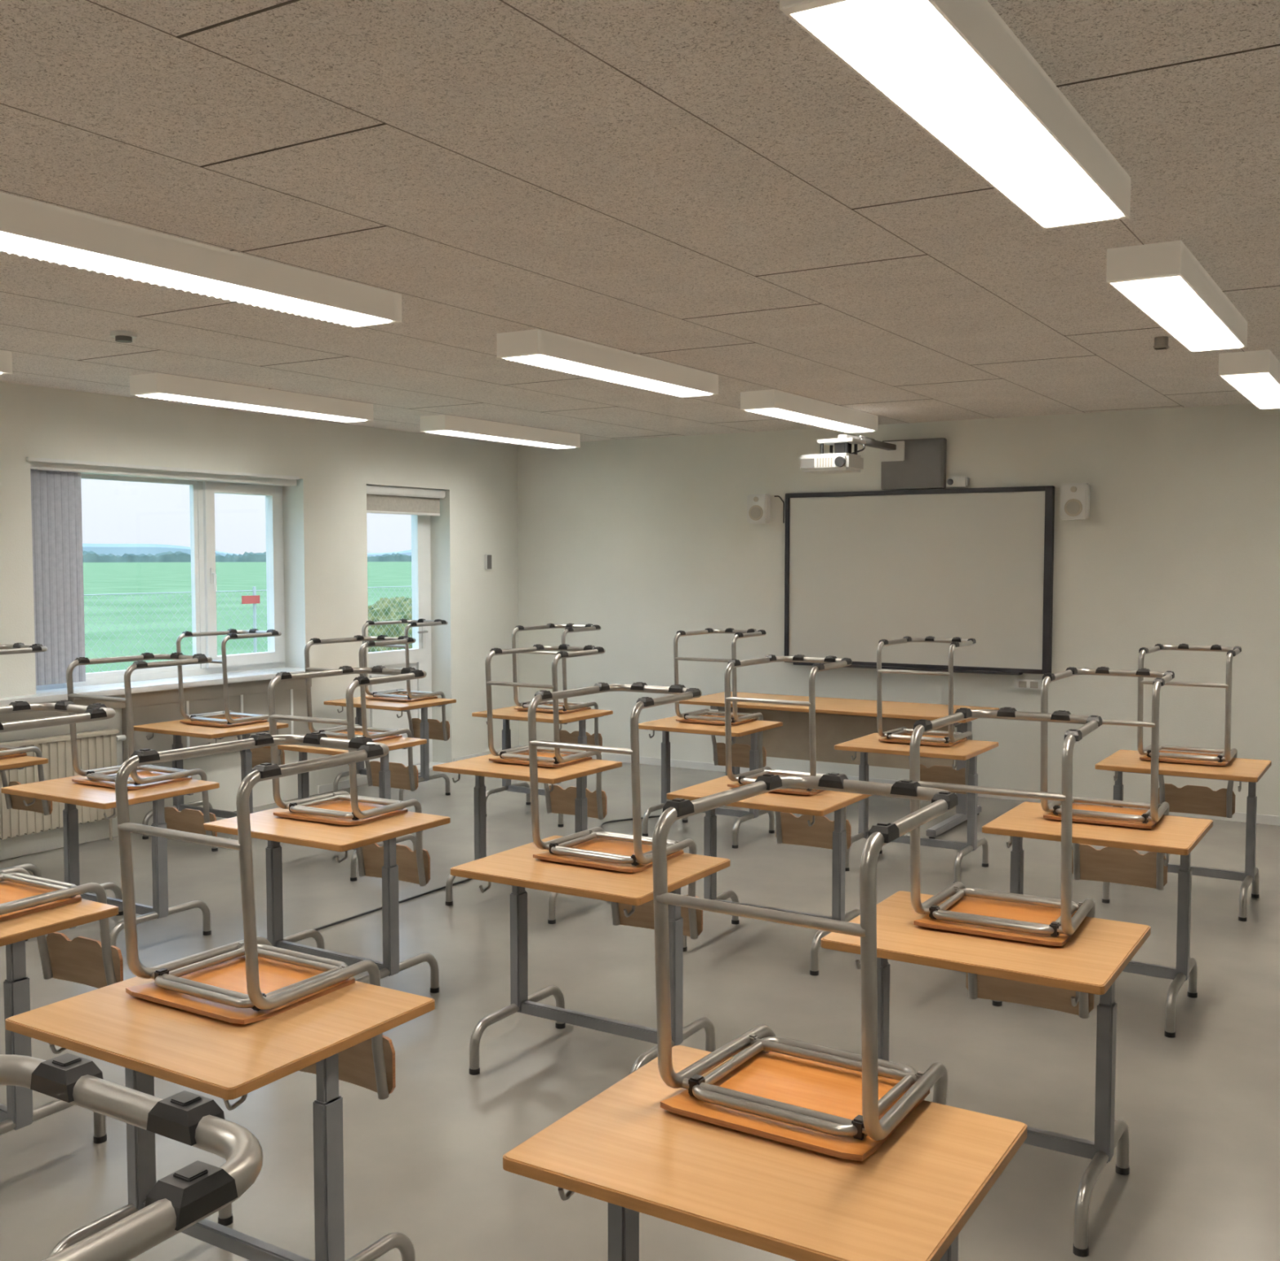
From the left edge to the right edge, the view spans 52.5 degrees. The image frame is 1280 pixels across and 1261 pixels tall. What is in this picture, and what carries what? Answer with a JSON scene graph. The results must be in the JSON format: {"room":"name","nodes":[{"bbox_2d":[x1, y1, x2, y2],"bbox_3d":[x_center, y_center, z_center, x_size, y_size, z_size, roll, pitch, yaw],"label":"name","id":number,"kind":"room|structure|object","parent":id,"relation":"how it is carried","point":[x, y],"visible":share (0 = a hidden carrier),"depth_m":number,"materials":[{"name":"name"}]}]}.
{"room":"classroom","nodes":[
{"label":"classroom","id":0,"kind":"room"},
{"bbox_2d":[0,382,519,860],"bbox_3d":[-4.050,-0.025,6.989,0.300,2.722,10.849,2,4,32],"label":"wall","id":1,"kind":"structure","parent":0,"point":[325,532],"depth_m":9.45,"materials":[{"name":"paint"}]},
{"bbox_2d":[0,728,126,840],"bbox_3d":[-3.725,0.987,7.174,0.111,0.680,2.010,2,4,32],"label":"radiator","id":2,"kind":"object","parent":1,"relation":"attached to","point":[96,749],"visible":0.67,"depth_m":7.60,"materials":[{"name":"metal"}]},
{"bbox_2d":[0,678,311,764],"bbox_3d":[-4.013,0.695,6.742,0.056,0.470,6.200,2,4,32],"label":"cable trunking","id":3,"kind":"object","parent":1,"relation":"attached to","point":[247,697],"visible":0.34,"depth_m":8.51,"materials":[{"name":"paint"}]},
{"bbox_2d":[0,666,315,706],"bbox_3d":[-4.045,0.434,6.783,0.350,0.037,6.260,2,4,32],"label":"window sill","id":4,"kind":"structure","parent":1,"relation":"attached to","point":[163,684],"depth_m":8.19,"materials":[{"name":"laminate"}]},
{"bbox_2d":[35,473,284,690],"bbox_3d":[-3.145,-0.363,8.547,0.133,1.365,2.120,2,4,32],"label":"window","id":5,"kind":"structure","parent":1,"relation":"in","point":[202,494],"depth_m":8.86,"materials":[{"name":"paint"}]},
{"bbox_2d":[26,457,299,685],"bbox_3d":[-3.041,-0.384,8.459,0.180,1.337,2.140,2,4,32],"label":"vertical blind","id":6,"kind":"object","parent":1,"relation":"attached to","point":[55,484],"visible":0.81,"depth_m":7.82,"materials":[{"name":"grey fabric"}]},
{"bbox_2d":[366,484,445,515],"bbox_3d":[-1.887,-1.030,10.314,0.090,0.212,0.955,2,4,32],"label":"roller blind","id":7,"kind":"object","parent":1,"relation":"attached to","point":[380,499],"visible":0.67,"depth_m":10.30,"materials":[{"name":"beige fabric"}]},
{"bbox_2d":[368,515,444,773],"bbox_3d":[-1.938,0.003,10.402,0.270,2.290,0.975,2,4,32],"label":"door","id":8,"kind":"structure","parent":1,"relation":"in","point":[420,654],"depth_m":10.70,"materials":[{"name":"paint"}]},
{"bbox_2d":[317,745,519,794],"bbox_3d":[-1.720,1.112,10.548,0.012,0.060,2.437,2,4,32],"label":"baseboard","id":9,"kind":"structure","parent":1,"relation":"attached to","point":[343,784],"depth_m":9.78,"materials":[{"name":"white plastic"}]},
{"bbox_2d":[484,554,491,569],"bbox_3d":[-1.301,-0.587,11.121,0.030,0.130,0.070,2,4,32],"label":"light switch","id":10,"kind":"object","parent":1,"relation":"attached to","point":[487,557],"visible":1,"depth_m":11.10,"materials":[{"name":"white plastic"}]},
{"bbox_2d":[0,0,1279,445],"bbox_3d":[-0.321,-1.357,4.619,9.056,0.201,11.449,2,4,32],"label":"ceiling","id":11,"kind":"structure","parent":0,"point":[704,185],"depth_m":3.65,"materials":[{"name":"beige tile"}]},
{"bbox_2d":[0,350,13,374],"bbox_3d":[-3.570,-1.257,5.627,0.224,0.112,1.670,2,4,32],"label":"ceiling lamp","id":12,"kind":"object","parent":11,"relation":"attached to","point":[6,357],"depth_m":6.25,"materials":[{"name":"white metal"}]},
{"bbox_2d":[110,330,137,342],"bbox_3d":[-2.287,-1.300,5.745,0.110,0.040,0.110,2,4,32],"label":"smoke detector","id":13,"kind":"object","parent":11,"relation":"attached to","point":[121,336],"visible":1,"depth_m":5.71,"materials":[{"name":"white plastic"}]},
{"bbox_2d":[0,191,402,328],"bbox_3d":[-1.436,-1.183,4.270,0.224,0.112,1.670,2,4,32],"label":"ceiling lamp","id":14,"kind":"object","parent":11,"relation":"attached to","point":[30,228],"depth_m":4.10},
{"bbox_2d":[129,373,373,422],"bbox_3d":[-2.260,-1.374,7.753,0.224,0.112,1.670,2,4,32],"label":"ceiling lamp","id":15,"kind":"object","parent":11,"relation":"attached to","point":[151,385],"depth_m":7.54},
{"bbox_2d":[420,414,580,448],"bbox_3d":[-1.014,-1.486,9.778,0.224,0.112,1.670,2,4,32],"label":"ceiling lamp","id":16,"kind":"object","parent":11,"relation":"attached to","point":[443,424],"depth_m":9.55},
{"bbox_2d":[496,328,718,397],"bbox_3d":[-0.105,-1.301,6.430,0.224,0.112,1.670,2,4,32],"label":"ceiling lamp","id":17,"kind":"object","parent":11,"relation":"attached to","point":[536,347],"depth_m":6.16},
{"bbox_2d":[740,389,878,432],"bbox_3d":[1.136,-1.412,8.446,0.224,0.112,1.670,2,4,32],"label":"ceiling lamp","id":18,"kind":"object","parent":11,"relation":"attached to","point":[772,402],"depth_m":8.16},
{"bbox_2d":[779,0,1130,230],"bbox_3d":[0.761,-1.100,2.769,0.224,0.112,1.670,2,4,32],"label":"ceiling lamp","id":19,"kind":"object","parent":11,"relation":"attached to","point":[955,68],"depth_m":2.55,"materials":[{"name":"white plastic"}]},
{"bbox_2d":[1153,336,1168,350],"bbox_3d":[2.363,-1.302,5.880,0.060,0.050,0.060,2,4,32],"label":"sensor","id":20,"kind":"object","parent":11,"relation":"attached to","point":[1161,343],"visible":1,"depth_m":5.86,"materials":[{"name":"grey plastic"}]},
{"bbox_2d":[1106,240,1247,351],"bbox_3d":[2.044,-1.215,4.853,0.224,0.112,1.670,2,4,32],"label":"ceiling lamp","id":21,"kind":"object","parent":11,"relation":"attached to","point":[1165,281],"depth_m":4.46,"materials":[{"name":"white plastic"}]},
{"bbox_2d":[1217,349,1279,408],"bbox_3d":[3.359,-1.332,6.988,0.224,0.112,1.670,2,4,32],"label":"ceiling lamp","id":22,"kind":"object","parent":11,"relation":"attached to","point":[1255,375],"depth_m":6.37,"materials":[{"name":"white plastic"}]},
{"bbox_2d":[0,761,1279,1260],"bbox_3d":[-0.321,1.560,4.780,9.056,0.200,11.449,2,4,32],"label":"floor","id":23,"kind":"structure","parent":0,"point":[1199,1107],"depth_m":4.64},
{"bbox_2d":[0,755,48,877],"bbox_3d":[-3.498,1.009,6.599,0.737,0.700,0.607,2,4,32],"label":"school desk","id":24,"kind":"object","parent":23,"relation":"on","point":[20,762],"visible":0.62,"depth_m":6.59,"materials":[{"name":"brown wood"}]},
{"bbox_2d":[0,642,52,815],"bbox_3d":[-3.394,0.532,6.741,0.445,0.906,0.524,2,4,32],"label":"chair","id":25,"kind":"object","parent":24,"relation":"on","point":[14,802],"visible":0.82,"depth_m":6.86,"materials":[{"name":"silver metal"}]},
{"bbox_2d":[0,898,118,1143],"bbox_3d":[-2.000,1.165,3.769,0.737,0.700,0.607,2,4,32],"label":"school desk","id":26,"kind":"object","parent":23,"relation":"on","point":[19,1113],"visible":0.67,"depth_m":3.61,"materials":[{"name":"brown wood"}]},
{"bbox_2d":[0,700,123,988],"bbox_3d":[-1.885,0.689,3.892,0.445,0.906,0.524,2,4,32],"label":"chair","id":27,"kind":"object","parent":26,"relation":"on","point":[86,961],"visible":0.94,"depth_m":4.01,"materials":[{"name":"silver metal"}]},
{"bbox_2d":[0,773,219,946],"bbox_3d":[-2.389,1.048,5.883,0.737,0.700,0.607,2,4,32],"label":"school desk","id":28,"kind":"object","parent":23,"relation":"on","point":[64,790],"visible":0.73,"depth_m":5.75,"materials":[{"name":"brown wood"}]},
{"bbox_2d":[66,652,217,845],"bbox_3d":[-2.289,0.572,6.020,0.445,0.906,0.524,2,4,32],"label":"chair","id":29,"kind":"object","parent":28,"relation":"on","point":[190,820],"visible":0.85,"depth_m":5.95,"materials":[{"name":"silver metal"}]},
{"bbox_2d":[133,716,288,851],"bbox_3d":[-2.650,0.931,8.013,0.737,0.700,0.607,2,4,32],"label":"school desk","id":30,"kind":"object","parent":23,"relation":"on","point":[175,728],"visible":0.44,"depth_m":7.90,"materials":[{"name":"brown wood"}]},
{"bbox_2d":[176,628,284,768],"bbox_3d":[-2.551,0.455,8.148,0.445,0.906,0.524,2,4,32],"label":"chair","id":31,"kind":"object","parent":30,"relation":"on","point":[260,755],"visible":0.8,"depth_m":8.05,"materials":[{"name":"silver metal"}]},
{"bbox_2d":[5,976,435,1260],"bbox_3d":[-0.944,1.209,2.968,0.737,0.700,0.607,2,4,32],"label":"school desk","id":32,"kind":"object","parent":23,"relation":"on","point":[225,1060],"visible":0.78,"depth_m":2.82,"materials":[{"name":"brown wood"}]},
{"bbox_2d":[115,732,395,1099],"bbox_3d":[-0.900,0.730,3.137,0.445,0.906,0.524,2,4,32],"label":"chair","id":33,"kind":"object","parent":32,"relation":"on","point":[250,980],"visible":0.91,"depth_m":3.04,"materials":[{"name":"silver metal"}]},
{"bbox_2d":[203,807,450,993],"bbox_3d":[-1.219,1.092,5.095,0.737,0.700,0.607,2,4,32],"label":"school desk","id":34,"kind":"object","parent":23,"relation":"on","point":[264,825],"visible":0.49,"depth_m":4.97,"materials":[{"name":"brown wood"}]},
{"bbox_2d":[267,665,430,886],"bbox_3d":[-1.153,0.614,5.247,0.445,0.906,0.524,2,4,30],"label":"chair","id":35,"kind":"object","parent":34,"relation":"on","point":[414,867],"visible":0.95,"depth_m":5.22,"materials":[{"name":"silver metal"}]},
{"bbox_2d":[261,731,426,881],"bbox_3d":[-1.675,0.970,7.309,0.737,0.700,0.607,2,4,32],"label":"school desk","id":36,"kind":"object","parent":23,"relation":"on","point":[384,788],"visible":0.27,"depth_m":7.13,"materials":[{"name":"brown wood"}]},
{"bbox_2d":[304,635,418,791],"bbox_3d":[-1.578,0.493,7.449,0.445,0.906,0.525,2,4,30],"label":"chair","id":37,"kind":"object","parent":36,"relation":"on","point":[402,777],"visible":0.82,"depth_m":7.48,"materials":[{"name":"silver metal"}]},
{"bbox_2d":[324,695,456,800],"bbox_3d":[-1.805,0.854,9.404,0.737,0.700,0.607,2,4,32],"label":"school desk","id":38,"kind":"object","parent":23,"relation":"on","point":[403,706],"visible":0.66,"depth_m":9.24,"materials":[{"name":"brown wood"}]},
{"bbox_2d":[361,618,449,741],"bbox_3d":[-1.702,0.378,9.545,0.445,0.906,0.525,2,4,32],"label":"chair","id":39,"kind":"object","parent":38,"relation":"on","point":[439,731],"visible":0.95,"depth_m":9.56,"materials":[{"name":"silver metal"}]},
{"bbox_2d":[312,815,660,930],"bbox_3d":[-0.726,1.314,7.293,0.367,0.012,3.723,2,4,32],"label":"power cable","id":40,"kind":"object","parent":23,"relation":"on","point":[654,816],"visible":0.3,"depth_m":6.57,"materials":[{"name":"black plastic"}]},
{"bbox_2d":[432,752,622,924],"bbox_3d":[-0.557,1.015,6.493,0.737,0.700,0.607,2,4,32],"label":"school desk","id":41,"kind":"object","parent":23,"relation":"on","point":[480,766],"visible":0.64,"depth_m":6.35,"materials":[{"name":"brown wood"}]},
{"bbox_2d":[484,644,606,819],"bbox_3d":[-0.458,0.538,6.628,0.445,0.906,0.524,2,4,32],"label":"chair","id":42,"kind":"object","parent":41,"relation":"on","point":[559,801],"visible":0.91,"depth_m":6.60,"materials":[{"name":"silver metal"}]},
{"bbox_2d":[471,705,613,826],"bbox_3d":[-0.650,0.893,8.707,0.737,0.700,0.607,2,4,32],"label":"school desk","id":43,"kind":"object","parent":23,"relation":"on","point":[508,713],"visible":0.51,"depth_m":8.61,"materials":[{"name":"brown wood"}]},
{"bbox_2d":[511,623,602,752],"bbox_3d":[-0.546,0.416,8.849,0.445,0.906,0.524,2,4,32],"label":"chair","id":44,"kind":"object","parent":43,"relation":"on","point":[596,739],"visible":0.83,"depth_m":8.77,"materials":[{"name":"silver metal"}]},
{"bbox_2d":[450,835,730,1075],"bbox_3d":[-0.160,1.131,4.374,0.737,0.700,0.607,2,4,32],"label":"school desk","id":45,"kind":"object","parent":23,"relation":"on","point":[517,867],"visible":0.8,"depth_m":4.29,"materials":[{"name":"brown wood"}]},
{"bbox_2d":[527,681,702,939],"bbox_3d":[-0.062,0.655,4.508,0.445,0.906,0.524,2,4,32],"label":"chair","id":46,"kind":"object","parent":45,"relation":"on","point":[584,848],"visible":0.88,"depth_m":4.42,"materials":[{"name":"silver metal"}]},
{"bbox_2d":[638,715,782,848],"bbox_3d":[0.427,0.926,8.092,0.737,0.700,0.607,2,4,32],"label":"school desk","id":47,"kind":"object","parent":23,"relation":"on","point":[667,725],"visible":0.79,"depth_m":8.01,"materials":[{"name":"brown wood"}]},
{"bbox_2d":[673,627,766,768],"bbox_3d":[0.526,0.450,8.227,0.445,0.906,0.524,2,4,32],"label":"chair","id":48,"kind":"object","parent":47,"relation":"on","point":[740,753],"visible":0.9,"depth_m":8.22,"materials":[{"name":"silver metal"}]},
{"bbox_2d":[502,1045,1026,1260],"bbox_3d":[0.232,1.245,2.304,0.737,0.700,0.607,2,4,32],"label":"school desk","id":49,"kind":"object","parent":23,"relation":"on","point":[912,1198],"visible":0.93,"depth_m":2.16,"materials":[{"name":"brown wood"}]},
{"bbox_2d":[652,773,958,1161],"bbox_3d":[0.342,0.766,2.495,0.445,0.906,0.525,2,4,33],"label":"chair","id":50,"kind":"object","parent":49,"relation":"on","point":[839,1104],"visible":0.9,"depth_m":2.39,"materials":[{"name":"silver metal"}]},
{"bbox_2d":[666,774,871,975],"bbox_3d":[0.584,1.056,5.734,0.737,0.700,0.607,2,4,32],"label":"school desk","id":51,"kind":"object","parent":23,"relation":"on","point":[827,802],"visible":0.53,"depth_m":5.56,"materials":[{"name":"brown wood"}]},
{"bbox_2d":[724,654,852,852],"bbox_3d":[0.691,0.579,5.883,0.445,0.906,0.524,2,4,32],"label":"chair","id":52,"kind":"object","parent":51,"relation":"on","point":[792,829],"visible":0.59,"depth_m":5.93,"materials":[{"name":"silver metal"}]},
{"bbox_2d":[679,691,999,839],"bbox_3d":[1.269,0.874,8.855,2.072,0.722,1.011,2,4,32],"label":"desk","id":53,"kind":"object","parent":23,"relation":"on","point":[837,720],"visible":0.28,"depth_m":8.85,"materials":[{"name":"brown wood"}]},
{"bbox_2d":[834,733,998,883],"bbox_3d":[1.534,0.976,7.202,0.737,0.700,0.607,2,4,32],"label":"school desk","id":54,"kind":"object","parent":23,"relation":"on","point":[966,749],"visible":0.76,"depth_m":7.08,"materials":[{"name":"brown wood"}]},
{"bbox_2d":[876,635,976,795],"bbox_3d":[1.632,0.499,7.335,0.445,0.906,0.524,2,4,32],"label":"chair","id":55,"kind":"object","parent":54,"relation":"on","point":[938,774],"visible":0.84,"depth_m":7.25,"materials":[{"name":"silver metal"}]},
{"bbox_2d":[820,890,1151,1257],"bbox_3d":[0.955,1.175,3.572,0.737,0.700,0.607,2,4,32],"label":"school desk","id":56,"kind":"object","parent":23,"relation":"on","point":[1099,950],"visible":0.63,"depth_m":3.40,"materials":[{"name":"brown wood"}]},
{"bbox_2d":[909,706,1102,1018],"bbox_3d":[1.059,0.699,3.706,0.445,0.906,0.525,2,4,30],"label":"chair","id":57,"kind":"object","parent":56,"relation":"on","point":[962,913],"visible":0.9,"depth_m":3.62,"materials":[{"name":"silver metal"}]},
{"bbox_2d":[982,801,1213,1038],"bbox_3d":[1.775,1.095,5.038,0.737,0.700,0.607,2,4,32],"label":"school desk","id":58,"kind":"object","parent":23,"relation":"on","point":[1175,835],"visible":0.77,"depth_m":4.87,"materials":[{"name":"brown wood"}]},
{"bbox_2d":[1040,666,1174,889],"bbox_3d":[1.879,0.617,5.189,0.445,0.906,0.525,2,4,30],"label":"chair","id":59,"kind":"object","parent":58,"relation":"on","point":[1108,864],"visible":0.84,"depth_m":5.27,"materials":[{"name":"silver metal"}]},
{"bbox_2d":[1094,749,1271,921],"bbox_3d":[2.733,1.012,6.536,0.737,0.700,0.607,2,4,32],"label":"school desk","id":60,"kind":"object","parent":23,"relation":"on","point":[1241,770],"visible":0.8,"depth_m":6.37,"materials":[{"name":"brown wood"}]},
{"bbox_2d":[1137,643,1241,817],"bbox_3d":[2.831,0.536,6.671,0.445,0.906,0.524,2,4,32],"label":"chair","id":61,"kind":"object","parent":60,"relation":"on","point":[1191,799],"visible":0.91,"depth_m":6.76,"materials":[{"name":"silver metal"}]},
{"bbox_3d":[-0.717,1.328,0.801,0.737,0.700,0.607,2,4,32],"label":"school desk","id":62,"kind":"object","parent":23,"relation":"on","visible":0},
{"bbox_2d":[0,1053,262,1260],"bbox_3d":[-0.575,0.851,0.941,0.445,0.906,0.525,2,4,32],"label":"chair","id":63,"kind":"object","parent":62,"relation":"on","point":[190,1194],"visible":1,"depth_m":1.04,"materials":[{"name":"silver metal"}]},
{"bbox_2d":[517,403,1279,816],"bbox_3d":[2.599,-0.160,9.441,9.056,2.722,0.300,2,4,32],"label":"wall","id":64,"kind":"structure","parent":0,"point":[644,541],"depth_m":9.30,"materials":[{"name":"paint"}]},
{"bbox_2d":[746,493,770,523],"bbox_3d":[0.936,-0.953,10.162,0.170,0.225,0.137,2,4,32],"label":"loudspeaker","id":65,"kind":"object","parent":64,"relation":"attached to","point":[758,506],"visible":1,"depth_m":10.10,"materials":[{"name":"white plastic"}]},
{"bbox_2d":[773,495,784,523],"bbox_3d":[1.088,-0.946,10.128,0.085,0.215,0.009,2,4,32],"label":"cable","id":66,"kind":"object","parent":64,"relation":"attached to","point":[780,497],"visible":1,"depth_m":10.11,"materials":[{"name":"black plastic"}]},
{"bbox_2d":[799,434,904,474],"bbox_3d":[1.505,-1.236,9.171,0.380,0.270,1.054,2,4,32],"label":"projector","id":67,"kind":"object","parent":64,"relation":"attached to","point":[842,460],"visible":1,"depth_m":8.81,"materials":[{"name":"white plastic"}]},
{"bbox_2d":[519,745,1279,826],"bbox_3d":[2.518,1.176,9.381,8.456,0.060,0.012,2,4,32],"label":"baseboard","id":68,"kind":"structure","parent":64,"relation":"attached to","point":[1237,816],"depth_m":9.85,"materials":[{"name":"white plastic"}]},
{"bbox_2d":[880,437,946,489],"bbox_3d":[2.008,-1.221,9.527,0.475,0.360,0.073,2,4,32],"label":"box","id":69,"kind":"object","parent":64,"relation":"attached to","point":[923,466],"depth_m":9.47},
{"bbox_2d":[784,485,1054,675],"bbox_3d":[1.994,-0.372,9.564,2.042,1.325,0.100,2,4,32],"label":"whiteboard","id":70,"kind":"object","parent":64,"relation":"attached to","point":[862,569],"visible":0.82,"depth_m":9.52,"materials":[{"name":"white plastic"}]},
{"bbox_2d":[946,476,968,487],"bbox_3d":[2.292,-1.071,9.362,0.150,0.070,0.070,2,4,32],"label":"sensor","id":71,"kind":"object","parent":64,"relation":"attached to","point":[959,482],"visible":1,"depth_m":9.34,"materials":[{"name":"white plastic"}]},
{"bbox_2d":[1014,679,1042,690],"bbox_3d":[2.749,0.381,9.174,0.190,0.070,0.048,2,4,32],"label":"power socket","id":72,"kind":"object","parent":64,"relation":"attached to","point":[1024,684],"visible":0.94,"depth_m":9.16,"materials":[{"name":"white plastic"}]},
{"bbox_2d":[1060,483,1089,519],"bbox_3d":[2.989,-0.883,8.902,0.180,0.245,0.137,2,4,32],"label":"loudspeaker","id":73,"kind":"object","parent":64,"relation":"attached to","point":[1074,497],"visible":1,"depth_m":8.85,"materials":[{"name":"white plastic"}]},
{"label":"outside","id":74,"kind":"structure","parent":0,"visible":0},
{"bbox_2d":[83,561,412,673],"bbox_3d":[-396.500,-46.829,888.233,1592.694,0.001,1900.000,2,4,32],"label":"grass field","id":75,"kind":"structure","parent":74,"point":[99,578],"depth_m":63.98,"materials":[{"name":"green plant"}]},
{"bbox_2d":[82,551,411,562],"bbox_3d":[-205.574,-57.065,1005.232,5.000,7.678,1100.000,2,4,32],"label":"tree line","id":76,"kind":"object","parent":75,"relation":"on","point":[87,557],"visible":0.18,"depth_m":847.59,"materials":[{"name":"green plant"}]},
{"bbox_2d":[84,586,412,672],"bbox_3d":[-0.972,-0.021,22.307,0.050,1.730,34.196,2,4,32],"label":"fence","id":77,"kind":"object","parent":75,"relation":"on","point":[254,599],"visible":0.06,"depth_m":15.60,"materials":[{"name":"metal"}]},
{"bbox_2d":[368,596,412,652],"bbox_3d":[-3.755,0.372,20.106,1.520,1.788,2.448,2,4,32],"label":"bush","id":78,"kind":"object","parent":75,"relation":"on","point":[386,606],"visible":0.12,"depth_m":19.44,"materials":[{"name":"green plant"}]},
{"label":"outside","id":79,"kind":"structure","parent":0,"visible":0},
{"bbox_2d":[82,543,411,556],"bbox_3d":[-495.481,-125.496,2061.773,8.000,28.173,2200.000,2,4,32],"label":"hills","id":80,"kind":"structure","parent":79,"point":[120,549],"depth_m":1761.78,"materials":[{"name":"blue"}]}
]}

